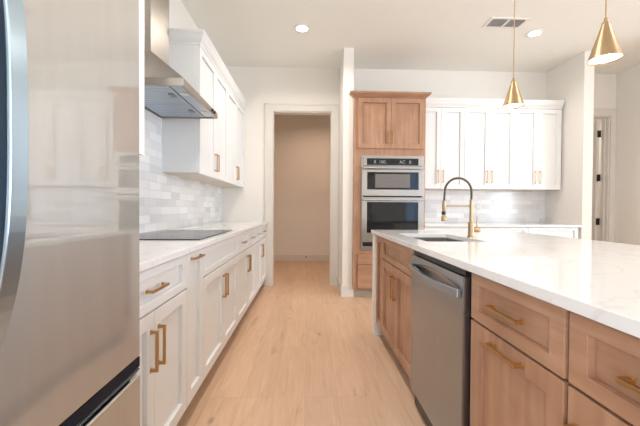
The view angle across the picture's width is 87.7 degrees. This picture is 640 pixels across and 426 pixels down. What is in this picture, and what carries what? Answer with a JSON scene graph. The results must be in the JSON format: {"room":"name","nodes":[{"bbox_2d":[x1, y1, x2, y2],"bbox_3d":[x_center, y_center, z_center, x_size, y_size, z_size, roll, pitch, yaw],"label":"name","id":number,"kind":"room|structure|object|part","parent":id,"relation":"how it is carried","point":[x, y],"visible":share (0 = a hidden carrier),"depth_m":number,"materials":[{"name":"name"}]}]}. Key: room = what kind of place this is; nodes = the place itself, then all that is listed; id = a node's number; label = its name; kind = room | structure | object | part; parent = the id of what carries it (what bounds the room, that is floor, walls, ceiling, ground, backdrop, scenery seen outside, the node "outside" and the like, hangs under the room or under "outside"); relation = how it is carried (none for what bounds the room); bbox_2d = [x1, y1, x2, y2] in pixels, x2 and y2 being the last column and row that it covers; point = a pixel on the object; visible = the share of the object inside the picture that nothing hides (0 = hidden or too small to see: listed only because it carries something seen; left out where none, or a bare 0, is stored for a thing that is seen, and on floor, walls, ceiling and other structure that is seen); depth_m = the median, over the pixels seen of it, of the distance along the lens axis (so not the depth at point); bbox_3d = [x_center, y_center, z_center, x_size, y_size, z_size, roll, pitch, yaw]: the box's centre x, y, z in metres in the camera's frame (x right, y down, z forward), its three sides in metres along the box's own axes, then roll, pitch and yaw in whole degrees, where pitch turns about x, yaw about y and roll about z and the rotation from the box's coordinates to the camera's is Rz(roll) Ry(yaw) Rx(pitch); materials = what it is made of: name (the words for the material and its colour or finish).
{"room":"kitchen","nodes":[
{"label":"kitchen","id":0,"kind":"room"},
{"bbox_2d":[165,0,219,229],"bbox_3d":[-1.329,-0.466,0.983,0.120,3.096,12.070,0,1,-2],"label":"wall","id":1,"kind":"structure","parent":0,"point":[179,17],"depth_m":3.17,"materials":[{"name":"paint"}]},
{"bbox_2d":[139,0,143,155],"bbox_3d":[-1.096,-0.904,1.415,0.370,1.180,0.950,0,1,-2],"label":"upper cabinet","id":2,"kind":"object","parent":1,"relation":"attached to","point":[141,2],"visible":0.05,"depth_m":1.81,"materials":[{"name":"white paint"}]},
{"bbox_2d":[139,109,220,232],"bbox_3d":[-1.327,-0.500,2.773,0.009,1.286,3.850,0,1,-2],"label":"backsplash","id":3,"kind":"structure","parent":1,"relation":"attached to","point":[166,201],"depth_m":2.82,"materials":[{"name":"tile"}]},
{"bbox_2d":[144,0,217,118],"bbox_3d":[-1.061,-1.404,2.372,0.484,1.256,0.755,0,1,-2],"label":"range hood","id":4,"kind":"object","parent":1,"relation":"attached to","point":[167,94],"visible":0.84,"depth_m":2.28,"materials":[{"name":"silver metal"}]},
{"bbox_3d":[-0.896,-0.794,2.387,0.074,0.022,0.719,0,1,-2],"label":"light panel","id":5,"kind":"part","parent":4,"relation":"part of","materials":[{"name":"silver metal"}]},
{"bbox_2d":[162,28,231,181],"bbox_3d":[-1.160,-0.929,3.244,0.370,1.180,1.008,0,1,-2],"label":"upper cabinet","id":6,"kind":"object","parent":1,"relation":"attached to","point":[192,149],"visible":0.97,"depth_m":2.80,"materials":[{"name":"white paint"}]},
{"bbox_3d":[-1.200,-0.346,3.274,0.279,0.004,0.938,0,1,-2],"label":"panel","id":7,"kind":"part","parent":6,"relation":"part of","materials":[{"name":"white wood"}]},
{"bbox_3d":[-1.054,-0.881,3.272,0.022,1.068,0.962,0,1,-2],"label":"frame","id":8,"kind":"part","parent":6,"relation":"part of","materials":[{"name":"white paint"}]},
{"bbox_3d":[-1.157,-1.466,3.237,0.370,0.106,1.008,0,1,-2],"label":"crown moulding","id":9,"kind":"part","parent":6,"relation":"part of","materials":[{"name":"white paint"}]},
{"bbox_3d":[-1.024,-0.871,3.033,0.020,1.070,0.477,0,1,-2],"label":"door","id":10,"kind":"part","parent":6,"relation":"part of","materials":[{"name":"white paint"}]},
{"bbox_3d":[-1.041,-0.877,3.513,0.020,1.070,0.477,0,1,-2],"label":"door","id":11,"kind":"part","parent":6,"relation":"part of","materials":[{"name":"white paint"}]},
{"bbox_2d":[202,78,246,187],"bbox_3d":[-1.195,-0.943,4.220,0.370,1.180,0.945,0,1,-2],"label":"upper cabinet","id":12,"kind":"object","parent":1,"relation":"attached to","point":[237,104],"visible":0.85,"depth_m":4.17,"materials":[{"name":"white paint"}]},
{"bbox_3d":[-1.234,-0.359,4.227,0.279,0.004,0.921,0,1,-2],"label":"panel","id":13,"kind":"part","parent":12,"relation":"part of","materials":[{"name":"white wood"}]},
{"bbox_3d":[-1.058,-0.884,3.990,0.020,1.070,0.469,0,1,-2],"label":"door","id":14,"kind":"part","parent":12,"relation":"part of","materials":[{"name":"white paint"}]},
{"bbox_3d":[-1.192,-1.480,4.213,0.370,0.106,0.945,0,1,-2],"label":"crown moulding","id":15,"kind":"part","parent":12,"relation":"part of","materials":[{"name":"white paint"}]},
{"bbox_3d":[-1.075,-0.891,4.461,0.020,1.070,0.469,0,1,-2],"label":"door","id":16,"kind":"part","parent":12,"relation":"part of","materials":[{"name":"white paint"}]},
{"bbox_2d":[176,261,426,425],"bbox_3d":[3.055,1.144,2.065,8.976,0.100,14.120,0,1,-2],"label":"floor","id":17,"kind":"structure","parent":0,"point":[301,353],"depth_m":2.32,"materials":[{"name":"brown wood"}]},
{"bbox_2d":[0,0,139,425],"bbox_3d":[-0.809,0.203,0.415,0.814,1.780,0.940,0,1,-2],"label":"refrigerator","id":18,"kind":"object","parent":17,"relation":"on","point":[70,350],"visible":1,"depth_m":0.62,"materials":[{"name":"grey metal"}]},
{"bbox_3d":[-0.441,-0.125,0.444,0.071,0.690,0.027,0,1,-2],"label":"handle","id":19,"kind":"part","parent":18,"relation":"part of","materials":[{"name":"silver metal"}]},
{"bbox_3d":[-0.510,0.743,0.433,0.080,0.604,0.940,0,1,-2],"label":"freezer drawer","id":20,"kind":"part","parent":18,"relation":"part of","materials":[{"name":"silver metal"}]},
{"bbox_2d":[130,255,186,425],"bbox_3d":[-0.943,0.638,1.280,0.661,0.884,0.686,0,1,-2],"label":"base cabinet","id":21,"kind":"object","parent":17,"relation":"on","point":[162,372],"visible":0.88,"depth_m":1.40,"materials":[{"name":"white paint"}]},
{"bbox_3d":[-0.645,0.674,1.120,0.020,0.587,0.340,0,1,-2],"label":"door","id":22,"kind":"part","parent":21,"relation":"part of","materials":[{"name":"white paint"}]},
{"bbox_3d":[-0.625,0.522,1.258,0.028,0.163,0.015,0,1,-2],"label":"handle","id":23,"kind":"part","parent":21,"relation":"part of","materials":[{"name":"gold metal"}]},
{"bbox_3d":[-0.624,0.289,1.286,0.028,0.015,0.148,0,1,-2],"label":"handle","id":24,"kind":"part","parent":21,"relation":"part of","materials":[{"name":"gold metal"}]},
{"bbox_3d":[-0.627,0.521,1.321,0.028,0.163,0.015,0,1,-2],"label":"handle","id":25,"kind":"part","parent":21,"relation":"part of","materials":[{"name":"gold metal"}]},
{"bbox_3d":[-0.648,0.289,1.286,0.020,0.162,0.682,0,1,-2],"label":"drawer","id":26,"kind":"part","parent":21,"relation":"part of","materials":[{"name":"white paint"}]},
{"bbox_3d":[-0.657,0.669,1.462,0.020,0.587,0.340,0,1,-2],"label":"door","id":27,"kind":"part","parent":21,"relation":"part of","materials":[{"name":"white paint"}]},
{"bbox_2d":[139,221,267,271],"bbox_3d":[-0.997,0.160,2.811,0.660,0.030,3.813,0,1,-2],"label":"countertop","id":28,"kind":"structure","parent":21,"relation":"on","point":[152,253],"depth_m":1.80,"materials":[{"name":"white stone"}]},
{"bbox_2d":[139,230,231,239],"bbox_3d":[-0.983,0.148,2.347,0.533,0.006,0.825,0,1,-2],"label":"cooktop","id":29,"kind":"object","parent":28,"relation":"in","point":[164,234],"visible":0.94,"depth_m":2.26,"materials":[{"name":"black glass"}]},
{"bbox_2d":[185,248,204,406],"bbox_3d":[-0.959,0.632,1.750,0.661,0.884,0.254,0,1,-2],"label":"base cabinet","id":30,"kind":"object","parent":17,"relation":"on","point":[194,288],"visible":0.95,"depth_m":1.78,"materials":[{"name":"white paint"}]},
{"bbox_3d":[-0.640,0.230,1.755,0.028,0.015,0.151,0,1,-2],"label":"handle","id":31,"kind":"part","parent":30,"relation":"part of","materials":[{"name":"gold metal"}]},
{"bbox_2d":[203,235,237,380],"bbox_3d":[-0.980,0.623,2.333,0.661,0.884,0.915,0,1,-2],"label":"base cabinet","id":32,"kind":"object","parent":17,"relation":"on","point":[220,260],"visible":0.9,"depth_m":2.25,"materials":[{"name":"white paint"}]},
{"bbox_3d":[-0.680,0.660,2.116,0.020,0.587,0.454,0,1,-2],"label":"door","id":33,"kind":"part","parent":32,"relation":"part of","materials":[{"name":"white paint"}]},
{"bbox_3d":[-0.685,0.274,2.339,0.020,0.162,0.910,0,1,-2],"label":"drawer","id":34,"kind":"part","parent":32,"relation":"part of","materials":[{"name":"white paint"}]},
{"bbox_3d":[-0.662,0.508,2.311,0.028,0.163,0.015,0,1,-2],"label":"handle","id":35,"kind":"part","parent":32,"relation":"part of","materials":[{"name":"gold metal"}]},
{"bbox_3d":[-0.664,0.507,2.375,0.028,0.163,0.015,0,1,-2],"label":"handle","id":36,"kind":"part","parent":32,"relation":"part of","materials":[{"name":"gold metal"}]},
{"bbox_3d":[-0.696,0.653,2.572,0.020,0.587,0.454,0,1,-2],"label":"door","id":37,"kind":"part","parent":32,"relation":"part of","materials":[{"name":"white paint"}]},
{"bbox_2d":[236,228,255,324],"bbox_3d":[-1.013,0.610,3.274,0.661,0.884,0.967,0,1,-2],"label":"base cabinet","id":38,"kind":"object","parent":17,"relation":"on","point":[246,272],"visible":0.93,"depth_m":3.23,"materials":[{"name":"white paint"}]},
{"bbox_3d":[-0.712,0.647,3.044,0.020,0.587,0.480,0,1,-2],"label":"door","id":39,"kind":"part","parent":38,"relation":"part of","materials":[{"name":"white paint"}]},
{"bbox_3d":[-0.710,0.264,3.038,0.020,0.162,0.478,0,1,-2],"label":"drawer","id":40,"kind":"part","parent":38,"relation":"part of","materials":[{"name":"white paint"}]},
{"bbox_3d":[-0.729,0.640,3.526,0.020,0.587,0.480,0,1,-2],"label":"door","id":41,"kind":"part","parent":38,"relation":"part of","materials":[{"name":"white paint"}]},
{"bbox_3d":[-0.727,0.258,3.521,0.020,0.162,0.478,0,1,-2],"label":"drawer","id":42,"kind":"part","parent":38,"relation":"part of","materials":[{"name":"white paint"}]},
{"bbox_2d":[256,225,266,293],"bbox_3d":[-1.046,0.597,4.231,0.661,0.884,0.948,0,1,-2],"label":"base cabinet","id":43,"kind":"object","parent":17,"relation":"on","point":[260,231],"visible":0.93,"depth_m":4.18,"materials":[{"name":"white paint"}]},
{"bbox_3d":[-0.744,0.251,3.999,0.020,0.162,0.469,0,1,-2],"label":"drawer","id":44,"kind":"part","parent":43,"relation":"part of","materials":[{"name":"white paint"}]},
{"bbox_3d":[-0.746,0.633,4.005,0.020,0.587,0.470,0,1,-2],"label":"door","id":45,"kind":"part","parent":43,"relation":"part of","materials":[{"name":"white paint"}]},
{"bbox_3d":[-0.763,0.627,4.478,0.020,0.587,0.470,0,1,-2],"label":"door","id":46,"kind":"part","parent":43,"relation":"part of","materials":[{"name":"white paint"}]},
{"bbox_3d":[-0.760,0.244,4.473,0.020,0.162,0.469,0,1,-2],"label":"drawer","id":47,"kind":"part","parent":43,"relation":"part of","materials":[{"name":"white paint"}]},
{"bbox_2d":[372,234,382,334],"bbox_3d":[0.857,0.626,2.958,0.772,0.884,0.097,0,1,-2],"label":"end panel","id":48,"kind":"object","parent":17,"relation":"on","point":[376,330],"visible":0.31,"depth_m":2.90,"materials":[{"name":"white paint"}]},
{"bbox_2d":[376,235,382,329],"bbox_3d":[0.782,0.628,2.797,0.636,0.884,0.215,0,1,-2],"label":"base cabinet","id":49,"kind":"object","parent":17,"relation":"on","point":[379,258],"visible":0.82,"depth_m":2.83,"materials":[{"name":"brown wood"}]},
{"bbox_3d":[0.482,0.314,2.713,0.028,0.163,0.015,0,1,-2],"label":"handle","id":50,"kind":"part","parent":49,"relation":"part of","materials":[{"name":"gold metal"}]},
{"bbox_2d":[349,91,431,295],"bbox_3d":[0.848,-0.218,4.416,1.000,2.532,0.703,0,1,-2],"label":"tall cabinet","id":51,"kind":"object","parent":17,"relation":"on","point":[385,123],"visible":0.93,"depth_m":4.10,"materials":[{"name":"brown wood"}]},
{"bbox_3d":[0.863,0.783,4.124,0.800,0.293,0.020,0,1,-2],"label":"drawer","id":52,"kind":"part","parent":51,"relation":"part of","materials":[{"name":"brown wood"}]},
{"bbox_3d":[0.864,0.570,4.121,0.800,0.125,0.020,0,1,-2],"label":"drawer","id":53,"kind":"part","parent":51,"relation":"part of","materials":[{"name":"brown wood"}]},
{"bbox_3d":[0.667,-1.103,4.091,0.410,0.617,0.020,0,1,-2],"label":"door","id":54,"kind":"part","parent":51,"relation":"part of","materials":[{"name":"brown wood"}]},
{"bbox_3d":[0.863,-1.450,4.191,1.000,0.062,0.285,0,1,-2],"label":"crown moulding","id":55,"kind":"part","parent":51,"relation":"part of","materials":[{"name":"brown wood"}]},
{"bbox_2d":[361,155,424,249],"bbox_3d":[0.886,-0.126,4.298,0.776,1.162,0.549,0,1,-2],"label":"wall oven","id":56,"kind":"object","parent":51,"relation":"in","point":[392,187],"visible":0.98,"depth_m":4.08,"materials":[{"name":"silver metal"}]},
{"bbox_3d":[0.892,0.083,4.093,0.768,0.549,0.026,0,1,-2],"label":"oven door","id":57,"kind":"part","parent":56,"relation":"part of","materials":[{"name":"black glass"}]},
{"bbox_3d":[0.896,-0.631,4.102,0.728,0.099,0.026,0,1,-2],"label":"control panel","id":58,"kind":"part","parent":56,"relation":"part of","materials":[{"name":"silver metal"}]},
{"bbox_3d":[0.895,-0.392,4.087,0.768,0.364,0.026,0,1,-2],"label":"oven door","id":59,"kind":"part","parent":56,"relation":"part of","materials":[{"name":"silver metal"}]},
{"bbox_3d":[0.893,-0.628,4.088,0.638,0.082,0.004,0,1,-2],"label":"display glass","id":60,"kind":"part","parent":56,"relation":"part of","materials":[{"name":"black glass"}]},
{"bbox_3d":[0.895,-0.159,4.051,0.748,0.023,0.055,0,1,-2],"label":"handle","id":61,"kind":"part","parent":56,"relation":"part of","materials":[{"name":"silver metal"}]},
{"bbox_3d":[0.897,-0.545,4.045,0.748,0.023,0.055,0,1,-2],"label":"handle","id":62,"kind":"part","parent":56,"relation":"part of","materials":[{"name":"silver metal"}]},
{"bbox_3d":[1.080,-1.100,4.105,0.410,0.617,0.020,0,1,-2],"label":"door","id":63,"kind":"part","parent":51,"relation":"part of","materials":[{"name":"brown wood"}]},
{"bbox_2d":[381,237,413,378],"bbox_3d":[0.800,0.635,2.283,0.636,0.884,0.813,0,1,-2],"label":"base cabinet","id":64,"kind":"object","parent":17,"relation":"on","point":[396,274],"visible":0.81,"depth_m":2.22,"materials":[{"name":"brown wood"}]},
{"bbox_3d":[0.512,0.662,2.476,0.020,0.587,0.403,0,1,-2],"label":"door","id":65,"kind":"part","parent":64,"relation":"part of","materials":[{"name":"brown wood"}]},
{"bbox_3d":[0.495,0.512,2.303,0.028,0.163,0.015,0,1,-2],"label":"handle","id":66,"kind":"part","parent":64,"relation":"part of","materials":[{"name":"gold metal"}]},
{"bbox_3d":[0.498,0.513,2.239,0.028,0.163,0.015,0,1,-2],"label":"handle","id":67,"kind":"part","parent":64,"relation":"part of","materials":[{"name":"gold metal"}]},
{"bbox_3d":[0.522,0.282,2.268,0.020,0.162,0.808,0,1,-2],"label":"drawer","id":68,"kind":"part","parent":64,"relation":"part of","materials":[{"name":"brown wood"}]},
{"bbox_3d":[0.527,0.668,2.071,0.020,0.587,0.403,0,1,-2],"label":"door","id":69,"kind":"part","parent":64,"relation":"part of","materials":[{"name":"brown wood"}]},
{"bbox_2d":[409,250,472,425],"bbox_3d":[0.794,0.649,1.557,0.657,0.876,0.619,0,1,-2],"label":"dishwasher","id":70,"kind":"object","parent":17,"relation":"on","point":[440,349],"visible":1,"depth_m":1.43,"materials":[{"name":"silver metal"}]},
{"bbox_3d":[0.493,0.298,1.541,0.052,0.034,0.596,0,1,-2],"label":"handle","id":71,"kind":"part","parent":70,"relation":"part of","materials":[{"name":"silver metal"}]},
{"bbox_2d":[425,227,467,229],"bbox_3d":[1.614,0.610,4.481,0.652,0.884,0.651,0,1,-2],"label":"base cabinet","id":72,"kind":"object","parent":17,"relation":"on","point":[426,228],"visible":0.02,"depth_m":4.18,"materials":[{"name":"white paint"}]},
{"bbox_2d":[425,222,580,226],"bbox_3d":[2.293,0.156,4.500,2.005,0.030,0.653,0,1,-2],"label":"countertop","id":73,"kind":"structure","parent":72,"relation":"on","point":[427,224],"depth_m":4.20,"materials":[{"name":"white stone"}]},
{"bbox_2d":[479,227,527,232],"bbox_3d":[2.282,0.613,4.504,0.685,0.884,0.651,0,1,-2],"label":"base cabinet","id":74,"kind":"object","parent":17,"relation":"on","point":[517,229],"visible":0.02,"depth_m":4.21,"materials":[{"name":"white paint"}]},
{"bbox_2d":[470,273,573,425],"bbox_3d":[0.845,0.653,1.004,0.636,0.884,0.444,0,1,-2],"label":"base cabinet","id":75,"kind":"object","parent":17,"relation":"on","point":[519,374],"visible":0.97,"depth_m":0.96,"materials":[{"name":"brown wood"}]},
{"bbox_3d":[0.542,0.421,0.990,0.028,0.015,0.161,0,1,-2],"label":"handle","id":76,"kind":"part","parent":75,"relation":"part of","materials":[{"name":"gold metal"}]},
{"bbox_3d":[0.543,0.300,0.989,0.028,0.015,0.161,0,1,-2],"label":"handle","id":77,"kind":"part","parent":75,"relation":"part of","materials":[{"name":"gold metal"}]},
{"bbox_3d":[0.567,0.300,0.990,0.020,0.162,0.440,0,1,-2],"label":"drawer","id":78,"kind":"part","parent":75,"relation":"part of","materials":[{"name":"brown wood"}]},
{"bbox_3d":[0.565,0.683,0.995,0.020,0.587,0.440,0,1,-2],"label":"door","id":79,"kind":"part","parent":75,"relation":"part of","materials":[{"name":"brown wood"}]},
{"bbox_2d":[527,227,578,237],"bbox_3d":[2.952,0.617,4.528,0.655,0.884,0.651,0,1,-2],"label":"base cabinet","id":80,"kind":"object","parent":17,"relation":"on","point":[572,232],"visible":0.07,"depth_m":4.24,"materials":[{"name":"white paint"}]},
{"bbox_2d":[562,311,639,425],"bbox_3d":[0.860,0.659,0.552,0.636,0.884,0.444,0,1,-2],"label":"base cabinet","id":81,"kind":"object","parent":17,"relation":"on","point":[604,360],"visible":0.97,"depth_m":0.68,"materials":[{"name":"brown wood"}]},
{"bbox_3d":[0.550,0.547,0.736,0.028,0.163,0.015,0,1,-2],"label":"handle","id":82,"kind":"part","parent":81,"relation":"part of","materials":[{"name":"gold metal"}]},
{"bbox_3d":[0.580,0.689,0.543,0.020,0.587,0.440,0,1,-2],"label":"door","id":83,"kind":"part","parent":81,"relation":"part of","materials":[{"name":"brown wood"}]},
{"bbox_3d":[0.559,0.306,0.536,0.028,0.015,0.161,0,1,-2],"label":"handle","id":84,"kind":"part","parent":81,"relation":"part of","materials":[{"name":"gold metal"}]},
{"bbox_3d":[0.877,0.666,0.081,0.636,0.884,0.482,0,1,-2],"label":"base cabinet","id":85,"kind":"object","parent":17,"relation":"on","visible":0},
{"bbox_2d":[371,230,639,337],"bbox_3d":[1.133,0.192,1.411,1.233,0.030,3.235,0,1,-2],"label":"countertop","id":86,"kind":"structure","parent":85,"relation":"on","point":[599,281],"depth_m":1.15,"materials":[{"name":"white stone"}]},
{"bbox_2d":[416,238,463,241],"bbox_3d":[0.798,0.301,2.259,0.427,0.216,0.670,0,1,-2],"label":"sink","id":87,"kind":"object","parent":86,"relation":"in","point":[423,239],"visible":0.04,"depth_m":2.57,"materials":[{"name":"silver metal"}]},
{"bbox_2d":[441,177,479,237],"bbox_3d":[0.954,-0.041,2.260,0.264,0.410,0.052,0,1,-2],"label":"kitchen faucet","id":88,"kind":"object","parent":86,"relation":"on","point":[471,229],"visible":0.99,"depth_m":2.25,"materials":[{"name":"gold metal"}]},
{"bbox_3d":[0.934,-0.048,2.259,0.216,0.016,0.028,0,1,-2],"label":"docking arm","id":89,"kind":"part","parent":88,"relation":"part of","materials":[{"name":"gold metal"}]},
{"bbox_2d":[274,115,329,254],"bbox_3d":[-0.061,-0.542,7.005,2.836,3.096,0.120,0,1,-2],"label":"wall","id":90,"kind":"structure","parent":0,"point":[301,142],"depth_m":6.93,"materials":[{"name":"paint"}]},
{"bbox_2d":[274,255,328,260],"bbox_3d":[-0.128,0.939,6.956,2.716,0.135,0.015,0,1,-2],"label":"baseboard","id":91,"kind":"structure","parent":90,"relation":"attached to","point":[276,257],"depth_m":6.94,"materials":[{"name":"white paint"}]},
{"bbox_2d":[338,48,353,285],"bbox_3d":[0.340,-0.504,4.456,0.125,3.096,0.605,0,1,-2],"label":"wall partition","id":92,"kind":"structure","parent":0,"point":[346,70],"depth_m":4.16,"materials":[{"name":"paint"}]},
{"bbox_2d":[337,276,353,296],"bbox_3d":[0.331,0.977,4.468,0.155,0.135,0.620,0,1,-2],"label":"baseboard","id":93,"kind":"structure","parent":92,"relation":"attached to","point":[345,291],"depth_m":4.16,"materials":[{"name":"white paint"}]},
{"bbox_2d":[181,0,639,73],"bbox_3d":[3.074,-2.052,2.021,8.976,0.100,14.120,0,1,-2],"label":"ceiling","id":94,"kind":"structure","parent":0,"point":[444,35],"depth_m":3.76,"materials":[{"name":"paint"}]},
{"bbox_2d":[294,24,309,32],"bbox_3d":[-0.198,-2.041,3.687,0.176,0.008,0.176,0,1,-2],"label":"recessed light","id":95,"kind":"object","parent":94,"relation":"in","point":[301,28],"visible":1,"depth_m":3.68,"materials":[{"name":"white plastic"}]},
{"bbox_2d":[482,17,530,28],"bbox_3d":[1.980,-2.026,3.551,0.415,0.008,0.195,0,1,-2],"label":"ceiling vent","id":96,"kind":"object","parent":94,"relation":"in","point":[493,22],"visible":0.98,"depth_m":3.55,"materials":[{"name":"white plastic"}]},
{"bbox_2d":[502,0,524,108],"bbox_3d":[1.140,-1.320,1.948,0.115,1.386,0.115,0,1,-2],"label":"pendant lamp","id":97,"kind":"object","parent":94,"relation":"hanging from","point":[513,100],"visible":1,"depth_m":1.94,"materials":[{"name":"gold metal"}]},
{"bbox_2d":[503,103,522,107],"bbox_3d":[1.135,-0.635,1.957,0.105,0.005,0.105,0,1,-2],"label":"diffuser","id":98,"kind":"object","parent":97,"relation":"attached to","point":[505,105],"depth_m":1.96,"materials":[{"name":"white glass"}]},
{"bbox_3d":[1.136,-0.699,1.956,0.115,0.144,0.115,0,1,-2],"label":"lamp shade","id":99,"kind":"part","parent":97,"relation":"part of","materials":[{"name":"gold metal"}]},
{"bbox_3d":[1.140,-1.392,1.947,0.005,1.202,0.005,0,1,-2],"label":"rod","id":100,"kind":"part","parent":97,"relation":"part of","materials":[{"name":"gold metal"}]},
{"bbox_2d":[526,29,543,37],"bbox_3d":[2.424,-2.026,3.759,0.176,0.008,0.176,0,1,-2],"label":"recessed light","id":101,"kind":"object","parent":94,"relation":"in","point":[536,32],"visible":1,"depth_m":3.75,"materials":[{"name":"white plastic"}]},
{"bbox_2d":[587,0,623,65],"bbox_3d":[1.153,-1.311,1.333,0.115,1.386,0.115,0,1,-2],"label":"pendant lamp","id":102,"kind":"object","parent":94,"relation":"hanging from","point":[606,49],"visible":1,"depth_m":1.32,"materials":[{"name":"gold metal"}]},
{"bbox_3d":[1.149,-0.690,1.342,0.115,0.144,0.115,0,1,-2],"label":"lamp shade","id":103,"kind":"part","parent":102,"relation":"part of","materials":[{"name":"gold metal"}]},
{"bbox_3d":[1.154,-1.383,1.332,0.005,1.202,0.005,0,1,-2],"label":"rod","id":104,"kind":"part","parent":102,"relation":"part of","materials":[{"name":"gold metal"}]},
{"bbox_2d":[589,53,622,63],"bbox_3d":[1.149,-0.627,1.343,0.105,0.005,0.105,0,1,-2],"label":"diffuser","id":105,"kind":"object","parent":102,"relation":"attached to","point":[594,58],"depth_m":1.34,"materials":[{"name":"white"}]},
{"bbox_2d":[221,66,616,285],"bbox_3d":[2.964,-0.494,4.911,8.736,3.096,0.120,0,1,-2],"label":"wall","id":106,"kind":"structure","parent":0,"point":[258,86],"depth_m":4.73,"materials":[{"name":"paint"}]},
{"bbox_2d":[264,103,338,285],"bbox_3d":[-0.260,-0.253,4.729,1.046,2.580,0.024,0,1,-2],"label":"trim","id":107,"kind":"structure","parent":106,"relation":"attached to","point":[269,107],"depth_m":4.72,"materials":[{"name":"white paint"}]},
{"bbox_2d":[425,98,466,189],"bbox_3d":[1.614,-0.925,4.604,0.644,1.193,0.386,0,1,-2],"label":"upper cabinet","id":108,"kind":"object","parent":106,"relation":"attached to","point":[445,117],"visible":0.8,"depth_m":4.47,"materials":[{"name":"white paint"}]},
{"bbox_3d":[1.458,-0.869,4.462,0.318,1.083,0.020,0,1,-2],"label":"door","id":109,"kind":"part","parent":108,"relation":"part of","materials":[{"name":"white paint"}]},
{"bbox_3d":[1.617,-1.468,4.596,0.644,0.106,0.386,0,1,-2],"label":"crown moulding","id":110,"kind":"part","parent":108,"relation":"part of","materials":[{"name":"white paint"}]},
{"bbox_3d":[1.779,-0.867,4.473,0.318,1.083,0.020,0,1,-2],"label":"door","id":111,"kind":"part","parent":108,"relation":"part of","materials":[{"name":"white paint"}]},
{"bbox_2d":[477,203,481,209],"bbox_3d":[2.302,-0.094,4.819,0.072,0.114,0.010,0,1,-2],"label":"wall outlet","id":112,"kind":"object","parent":106,"relation":"attached to","point":[479,205],"visible":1,"depth_m":4.82,"materials":[{"name":"white plastic"}]},
{"bbox_2d":[425,190,545,222],"bbox_3d":[2.283,-0.099,4.828,2.009,0.471,0.009,0,1,-2],"label":"backsplash","id":113,"kind":"structure","parent":106,"relation":"attached to","point":[498,206],"depth_m":4.83,"materials":[{"name":"tile"}]},
{"bbox_2d":[456,99,514,189],"bbox_3d":[2.277,-0.921,4.627,0.683,1.193,0.386,0,1,-2],"label":"upper cabinet","id":114,"kind":"object","parent":106,"relation":"attached to","point":[489,127],"visible":0.93,"depth_m":4.49,"materials":[{"name":"white paint"}]},
{"bbox_3d":[2.112,-0.865,4.485,0.338,1.083,0.020,0,1,-2],"label":"door","id":115,"kind":"part","parent":114,"relation":"part of","materials":[{"name":"white paint"}]},
{"bbox_3d":[2.272,-0.331,4.671,0.659,0.004,0.295,0,1,-2],"label":"panel","id":116,"kind":"part","parent":114,"relation":"part of","materials":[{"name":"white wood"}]},
{"bbox_3d":[2.281,-1.464,4.620,0.683,0.106,0.386,0,1,-2],"label":"crown moulding","id":117,"kind":"part","parent":114,"relation":"part of","materials":[{"name":"white paint"}]},
{"bbox_3d":[2.452,-0.863,4.497,0.338,1.083,0.020,0,1,-2],"label":"door","id":118,"kind":"part","parent":114,"relation":"part of","materials":[{"name":"white paint"}]},
{"bbox_2d":[507,100,564,190],"bbox_3d":[2.943,-0.917,4.651,0.650,1.193,0.386,0,1,-2],"label":"upper cabinet","id":119,"kind":"object","parent":106,"relation":"attached to","point":[538,124],"visible":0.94,"depth_m":4.51,"materials":[{"name":"white paint"}]},
{"bbox_3d":[2.786,-0.861,4.509,0.321,1.083,0.020,0,1,-2],"label":"door","id":120,"kind":"part","parent":119,"relation":"part of","materials":[{"name":"white paint"}]},
{"bbox_3d":[2.938,-0.327,4.694,0.626,0.004,0.295,0,1,-2],"label":"panel","id":121,"kind":"part","parent":119,"relation":"part of","materials":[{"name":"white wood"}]},
{"bbox_3d":[2.947,-1.461,4.643,0.650,0.106,0.386,0,1,-2],"label":"crown moulding","id":122,"kind":"part","parent":119,"relation":"part of","materials":[{"name":"white paint"}]},
{"bbox_3d":[3.110,-0.860,4.520,0.321,1.083,0.020,0,1,-2],"label":"door","id":123,"kind":"part","parent":119,"relation":"part of","materials":[{"name":"white paint"}]},
{"bbox_2d":[591,121,600,239],"bbox_3d":[4.186,-0.179,5.371,0.052,2.443,0.715,0,1,-2],"label":"door","id":124,"kind":"structure","parent":106,"relation":"in","point":[596,133],"depth_m":5.05,"materials":[{"name":"white paint"}]},
{"bbox_2d":[594,108,616,241],"bbox_3d":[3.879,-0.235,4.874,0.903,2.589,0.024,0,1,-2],"label":"trim","id":125,"kind":"structure","parent":106,"relation":"attached to","point":[612,112],"depth_m":4.88,"materials":[{"name":"white paint"}]},
{"bbox_2d":[545,51,593,239],"bbox_3d":[3.364,-0.487,4.532,0.127,3.096,0.665,0,1,-2],"label":"wall","id":126,"kind":"structure","parent":0,"point":[572,81],"depth_m":4.32,"materials":[{"name":"paint"}]},
{"bbox_2d":[593,119,601,240],"bbox_3d":[5.143,-0.497,6.063,0.100,3.096,2.030,0,1,-2],"label":"door frame","id":127,"kind":"structure","parent":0,"point":[600,120],"depth_m":6.07,"materials":[{"name":"paint"}]},
{"bbox_2d":[614,64,639,244],"bbox_3d":[4.420,-0.474,4.127,0.120,3.096,1.550,0,1,-2],"label":"wall","id":128,"kind":"structure","parent":0,"point":[627,182],"depth_m":4.69,"materials":[{"name":"paint"}]}
]}

